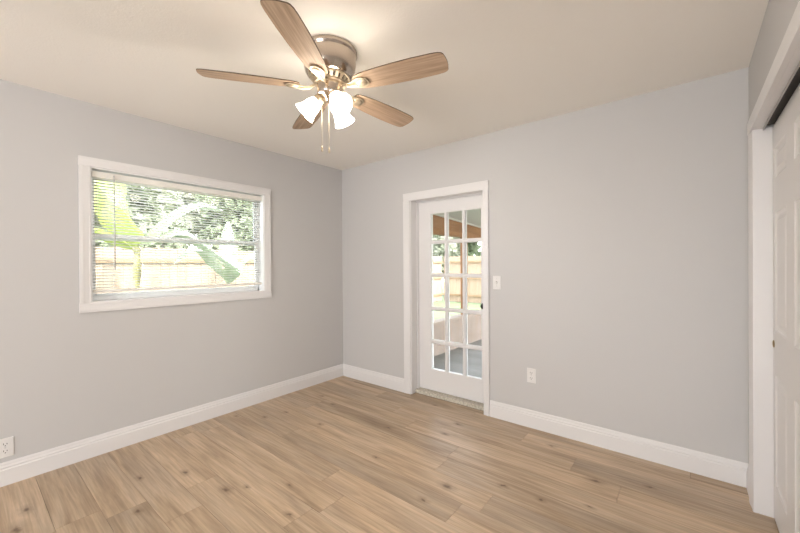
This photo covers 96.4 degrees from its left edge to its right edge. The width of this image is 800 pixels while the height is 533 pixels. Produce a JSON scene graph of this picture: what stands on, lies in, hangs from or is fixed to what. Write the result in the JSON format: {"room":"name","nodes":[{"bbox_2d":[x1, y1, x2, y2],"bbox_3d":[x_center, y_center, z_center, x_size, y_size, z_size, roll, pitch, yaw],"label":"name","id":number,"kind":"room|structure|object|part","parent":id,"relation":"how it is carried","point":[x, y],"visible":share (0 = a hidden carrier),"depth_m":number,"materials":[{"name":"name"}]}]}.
{"room":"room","nodes":[
{"label":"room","id":0,"kind":"room"},
{"bbox_2d":[0,79,342,462],"bbox_3d":[-3.209,0.155,1.271,0.170,2.740,8.170,0,0,39],"label":"wall","id":1,"kind":"structure","parent":0,"point":[67,375],"depth_m":2.62,"materials":[{"name":"grey paint"}]},
{"bbox_2d":[0,436,13,458],"bbox_3d":[-2.377,1.092,2.155,0.009,0.116,0.070,0,0,39],"label":"wall outlet","id":2,"kind":"object","parent":1,"relation":"attached to","point":[6,444],"visible":1,"depth_m":2.16,"materials":[{"name":"white plastic"}]},
{"bbox_2d":[1,441,8,447],"bbox_3d":[-2.375,1.071,2.153,0.003,0.029,0.034,0,0,39],"label":"socket","id":3,"kind":"object","parent":2,"relation":"attached to","point":[4,444],"depth_m":2.15,"materials":[{"name":"grey plastic"}]},
{"bbox_2d":[1,448,9,454],"bbox_3d":[-2.375,1.113,2.154,0.003,0.029,0.034,0,0,39],"label":"socket","id":4,"kind":"object","parent":2,"relation":"attached to","point":[4,451],"depth_m":2.15,"materials":[{"name":"grey plastic"}]},
{"bbox_2d":[0,364,342,486],"bbox_3d":[-3.183,1.256,1.151,0.016,0.138,8.000,0,0,39],"label":"baseboard","id":5,"kind":"structure","parent":1,"relation":"attached to","point":[22,468],"depth_m":2.70,"materials":[{"name":"white paint"}]},
{"bbox_2d":[78,155,271,312],"bbox_3d":[-1.785,-0.223,3.022,0.186,1.064,1.426,0,0,39],"label":"window","id":6,"kind":"structure","parent":1,"relation":"in","point":[90,301],"depth_m":2.80,"materials":[{"name":"white paint"}]},
{"bbox_3d":[-1.824,-0.429,3.049,0.019,0.453,1.245,0,0,39],"label":"sash","id":7,"kind":"part","parent":6,"relation":"part of","materials":[{"name":"white plastic"}]},
{"bbox_3d":[-1.803,-0.014,3.036,0.019,0.445,1.245,0,0,39],"label":"sash","id":8,"kind":"part","parent":6,"relation":"part of","materials":[{"name":"white plastic"}]},
{"bbox_3d":[-1.813,-0.223,3.043,0.050,0.924,1.281,0,0,39],"label":"frame","id":9,"kind":"part","parent":6,"relation":"part of","materials":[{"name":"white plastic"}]},
{"bbox_2d":[91,171,261,292],"bbox_3d":[-1.750,-0.246,2.992,0.054,0.853,1.268,0,0,39],"label":"window blind","id":10,"kind":"object","parent":6,"relation":"attached to","point":[94,174],"visible":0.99,"depth_m":2.86,"materials":[{"name":"white plastic"}]},
{"bbox_3d":[-2.135,-0.231,2.524,0.029,0.788,0.001,0,0,39],"label":"ladder cord","id":11,"kind":"part","parent":10,"relation":"part of","materials":[{"name":"white fabric"}]},
{"bbox_3d":[-2.077,-0.232,2.596,0.029,0.788,0.001,0,0,39],"label":"ladder cord","id":12,"kind":"part","parent":10,"relation":"part of","materials":[{"name":"white fabric"}]},
{"bbox_3d":[-1.883,-0.234,2.837,0.029,0.788,0.001,0,0,39],"label":"ladder cord","id":13,"kind":"part","parent":10,"relation":"part of","materials":[{"name":"white fabric"}]},
{"bbox_3d":[-1.752,0.169,2.998,0.024,0.022,1.268,0,0,39],"label":"rail","id":14,"kind":"part","parent":10,"relation":"part of","materials":[{"name":"white plastic"}]},
{"bbox_3d":[-1.785,0.244,3.025,0.180,0.012,1.297,0,0,39],"label":"sill","id":15,"kind":"part","parent":6,"relation":"part of","materials":[{"name":"white paint"}]},
{"bbox_2d":[0,0,768,169],"bbox_3d":[-1.803,-1.170,0.015,3.604,0.100,8.000,0,0,39],"label":"ceiling","id":16,"kind":"structure","parent":0,"point":[512,63],"depth_m":1.94,"materials":[{"name":"white paint"}]},
{"bbox_2d":[196,0,447,152],"bbox_3d":[-0.339,-0.865,1.918,1.220,0.544,1.196,0,0,39],"label":"ceiling fan","id":17,"kind":"object","parent":16,"relation":"hanging from","point":[329,61],"visible":1,"depth_m":1.78,"materials":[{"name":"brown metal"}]},
{"bbox_3d":[-0.757,-0.948,1.807,0.482,0.006,0.137,1,12,-13],"label":"blade","id":18,"kind":"part","parent":17,"relation":"part of","materials":[{"name":"brown wood"}]},
{"bbox_3d":[-0.418,-0.941,1.500,0.137,0.006,0.482,12,2,7],"label":"blade","id":19,"kind":"part","parent":17,"relation":"part of","materials":[{"name":"brown wood"}]},
{"bbox_3d":[-0.489,-0.828,1.884,0.124,0.131,0.122,0,0,39],"label":"lamp shade","id":20,"kind":"part","parent":17,"relation":"part of","materials":[{"name":"white glass"}]},
{"bbox_3d":[-0.563,-0.943,2.239,0.137,0.006,0.482,-14,7,-28],"label":"blade","id":21,"kind":"part","parent":17,"relation":"part of","materials":[{"name":"brown wood"}]},
{"bbox_3d":[-0.430,-0.879,1.889,0.058,0.055,0.059,0,0,39],"label":"lamp arm","id":22,"kind":"part","parent":17,"relation":"part of","materials":[{"name":"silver metal"}]},
{"bbox_3d":[-0.316,-0.840,1.807,0.071,0.071,0.053,0,0,39],"label":"bulb","id":23,"kind":"part","parent":17,"relation":"part of","materials":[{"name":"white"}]},
{"bbox_3d":[-0.311,-0.829,1.796,0.130,0.131,0.115,0,0,39],"label":"lamp shade","id":24,"kind":"part","parent":17,"relation":"part of","materials":[{"name":"white glass"}]},
{"bbox_3d":[-0.325,-0.830,1.997,0.116,0.131,0.131,0,0,39],"label":"lamp shade","id":25,"kind":"part","parent":17,"relation":"part of","materials":[{"name":"white glass"}]},
{"bbox_3d":[-0.106,-0.946,2.188,0.137,0.006,0.482,-16,-10,41],"label":"blade","id":26,"kind":"part","parent":17,"relation":"part of","materials":[{"name":"brown wood"}]},
{"bbox_3d":[-0.005,-0.945,1.741,0.482,0.006,0.137,0,-12,23],"label":"blade","id":27,"kind":"part","parent":17,"relation":"part of","materials":[{"name":"brown wood"}]},
{"bbox_2d":[0,376,778,532],"bbox_3d":[-1.679,1.326,-0.027,3.833,0.012,8.053,0,0,39],"label":"floor","id":28,"kind":"structure","parent":0,"point":[343,454],"depth_m":2.15,"materials":[{"name":"brown wood"}]},
{"bbox_2d":[440,209,480,225],"bbox_3d":[3.349,-0.792,4.451,5.950,0.380,5.030,0,0,39],"label":"ceiling","id":29,"kind":"structure","parent":0,"point":[473,216],"depth_m":5.45,"materials":[{"name":"grey paint"}]},
{"bbox_2d":[433,214,480,237],"bbox_3d":[1.186,-0.678,6.197,0.150,0.378,5.030,0,0,39],"label":"beam","id":30,"kind":"structure","parent":29,"relation":"attached to","point":[455,226],"depth_m":5.73,"materials":[{"name":"brown wood"}]},
{"bbox_2d":[342,67,748,463],"bbox_3d":[1.074,0.024,2.954,4.384,2.550,0.170,0,0,39],"label":"wall","id":31,"kind":"structure","parent":0,"point":[618,230],"depth_m":2.53,"materials":[{"name":"grey paint"}]},
{"bbox_2d":[403,180,489,415],"bbox_3d":[0.458,0.280,3.442,0.931,2.043,0.188,0,0,39],"label":"door","id":32,"kind":"structure","parent":31,"relation":"in","point":[420,374],"depth_m":3.53,"materials":[{"name":"white paint"}]},
{"bbox_3d":[0.508,0.293,3.485,0.776,1.912,0.042,0,0,39],"label":"frame","id":33,"kind":"part","parent":32,"relation":"part of","materials":[{"name":"white paint"}]},
{"bbox_2d":[493,276,500,288],"bbox_3d":[0.819,0.136,3.037,0.070,0.116,0.022,0,0,39],"label":"light switch","id":34,"kind":"object","parent":31,"relation":"attached to","point":[496,279],"visible":1,"depth_m":3.04,"materials":[{"name":"white plastic"}]},
{"bbox_2d":[527,368,535,383],"bbox_3d":[1.051,0.874,2.865,0.070,0.116,0.009,0,0,39],"label":"wall outlet","id":35,"kind":"object","parent":31,"relation":"attached to","point":[531,373],"visible":1,"depth_m":2.86,"materials":[{"name":"white plastic"}]},
{"bbox_2d":[343,364,748,487],"bbox_3d":[0.673,1.222,3.169,3.484,0.138,0.016,0,0,39],"label":"baseboard","id":36,"kind":"structure","parent":31,"relation":"attached to","point":[727,470],"depth_m":2.51,"materials":[{"name":"white paint"}]},
{"bbox_2d":[749,0,798,127],"bbox_3d":[-0.438,0.095,-1.074,0.120,2.440,8.000,0,0,39],"label":"wall","id":37,"kind":"structure","parent":0,"point":[778,15],"depth_m":1.57,"materials":[{"name":"grey paint"}]},
{"bbox_2d":[746,465,748,495],"bbox_3d":[-0.483,1.246,-1.027,0.016,0.138,8.000,0,0,39],"label":"baseboard","id":38,"kind":"structure","parent":37,"relation":"attached to","point":[747,472],"depth_m":2.04,"materials":[{"name":"white paint"}]},
{"bbox_2d":[747,0,799,517],"bbox_3d":[1.315,0.259,1.112,0.147,2.072,2.077,0,0,39],"label":"trim","id":39,"kind":"structure","parent":37,"relation":"attached to","point":[760,141],"depth_m":1.85,"materials":[{"name":"white paint"}]},
{"bbox_2d":[763,61,799,129],"bbox_3d":[1.324,-0.710,1.094,0.092,0.029,1.860,0,0,39],"label":"track","id":40,"kind":"object","parent":37,"relation":"attached to","point":[794,81],"visible":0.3,"depth_m":1.51,"materials":[{"name":"black metal"}]},
{"bbox_2d":[772,84,799,532],"bbox_3d":[1.646,0.286,1.481,0.038,1.986,0.860,0,0,39],"label":"door","id":41,"kind":"structure","parent":40,"relation":"hanging from","point":[786,130],"depth_m":1.57,"materials":[{"name":"white paint"}]},
{"label":"outside","id":42,"kind":"structure","parent":0,"visible":0},
{"bbox_2d":[433,282,480,319],"bbox_3d":[0.606,1.506,12.230,36.000,0.100,34.000,0,0,39],"label":"ground","id":43,"kind":"structure","parent":42,"point":[453,304],"depth_m":12.95,"materials":[{"name":"green plant"}]},
{"bbox_2d":[94,180,188,274],"bbox_3d":[-6.691,-0.701,8.541,3.065,4.456,3.161,0,0,39],"label":"tree","id":44,"kind":"object","parent":43,"relation":"on","point":[175,243],"visible":0.06,"depth_m":8.85,"materials":[{"name":"green plant"}]},
{"bbox_2d":[94,180,241,291],"bbox_3d":[-3.372,-0.088,5.083,2.109,3.201,0.979,-1,0,-27],"label":"banana plant","id":45,"kind":"object","parent":43,"relation":"on","point":[136,275],"visible":0.34,"depth_m":4.97,"materials":[{"name":"green plant"}]},
{"bbox_3d":[-3.676,0.614,5.013,0.137,1.803,0.137,0,0,39],"label":"stem","id":46,"kind":"part","parent":45,"relation":"part of","materials":[{"name":"plant"}]},
{"bbox_2d":[140,191,213,246],"bbox_3d":[-7.776,-1.443,12.943,3.756,5.917,3.204,0,0,39],"label":"tree","id":47,"kind":"object","parent":43,"relation":"on","point":[173,191],"visible":0.07,"depth_m":11.79,"materials":[{"name":"green plant"}]},
{"bbox_2d":[174,222,253,286],"bbox_3d":[-3.257,0.306,6.650,1.121,2.402,1.326,0,0,-1],"label":"banana plant","id":48,"kind":"object","parent":43,"relation":"on","point":[237,273],"visible":0.45,"depth_m":6.71,"materials":[{"name":"green plant"}]},
{"bbox_2d":[192,194,253,250],"bbox_3d":[-4.535,-1.054,10.979,3.065,5.114,3.198,0,0,39],"label":"tree","id":49,"kind":"object","parent":43,"relation":"on","point":[237,226],"visible":0.15,"depth_m":10.26,"materials":[{"name":"green plant"}]},
{"bbox_2d":[96,247,442,301],"bbox_3d":[-2.747,0.555,9.259,0.167,1.872,14.180,0,0,39],"label":"wooden fence","id":50,"kind":"object","parent":43,"relation":"on","point":[104,258],"visible":0.1,"depth_m":6.96,"materials":[{"name":"brown wood"}]},
{"bbox_3d":[-2.700,-0.129,9.215,0.036,0.070,14.180,0,0,39],"label":"rail","id":51,"kind":"part","parent":50,"relation":"part of","materials":[{"name":"brown wood"}]},
{"bbox_2d":[433,235,459,272],"bbox_3d":[2.286,-1.134,17.217,3.030,5.132,3.226,0,0,39],"label":"tree","id":52,"kind":"object","parent":43,"relation":"on","point":[438,249],"visible":0.23,"depth_m":16.04,"materials":[{"name":"green plant"}]},
{"bbox_2d":[433,309,481,355],"bbox_3d":[1.558,1.140,6.686,0.185,0.662,6.230,0,0,39],"label":"wall","id":53,"kind":"structure","parent":43,"relation":"on","point":[474,320],"depth_m":5.80,"materials":[{"name":"beige paint"}]},
{"bbox_2d":[460,238,467,314],"bbox_3d":[1.088,0.163,6.072,0.090,1.303,0.100,0,0,39],"label":"patio post","id":54,"kind":"object","parent":53,"relation":"on","point":[461,278],"visible":0.37,"depth_m":6.05,"materials":[{"name":"brown wood"}]},
{"bbox_2d":[434,339,481,377],"bbox_3d":[3.783,1.383,4.892,5.840,0.160,6.230,0,0,39],"label":"patio slab","id":55,"kind":"object","parent":43,"relation":"on","point":[456,355],"visible":0.11,"depth_m":4.99,"materials":[{"name":"concrete"}]},
{"bbox_2d":[443,256,480,302],"bbox_3d":[6.551,0.494,10.947,12.130,1.852,0.167,0,0,39],"label":"wooden fence","id":56,"kind":"object","parent":43,"relation":"on","point":[474,262],"visible":0.17,"depth_m":14.02,"materials":[{"name":"brown wood"}]},
{"bbox_3d":[6.505,-0.199,10.893,12.130,0.070,0.036,0,0,39],"label":"rail","id":57,"kind":"part","parent":56,"relation":"part of","materials":[{"name":"brown wood"}]},
{"bbox_3d":[6.509,0.441,10.896,12.130,0.070,0.036,0,0,39],"label":"rail","id":58,"kind":"part","parent":56,"relation":"part of","materials":[{"name":"brown wood"}]},
{"bbox_3d":[6.514,1.121,10.899,12.130,0.070,0.036,0,0,39],"label":"rail","id":59,"kind":"part","parent":56,"relation":"part of","materials":[{"name":"brown wood"}]},
{"bbox_2d":[456,242,480,255],"bbox_3d":[3.215,-1.671,21.377,3.860,6.156,3.526,0,0,39],"label":"tree","id":60,"kind":"object","parent":43,"relation":"on","point":[474,248],"visible":0.03,"depth_m":19.78,"materials":[{"name":"green plant"}]}
]}

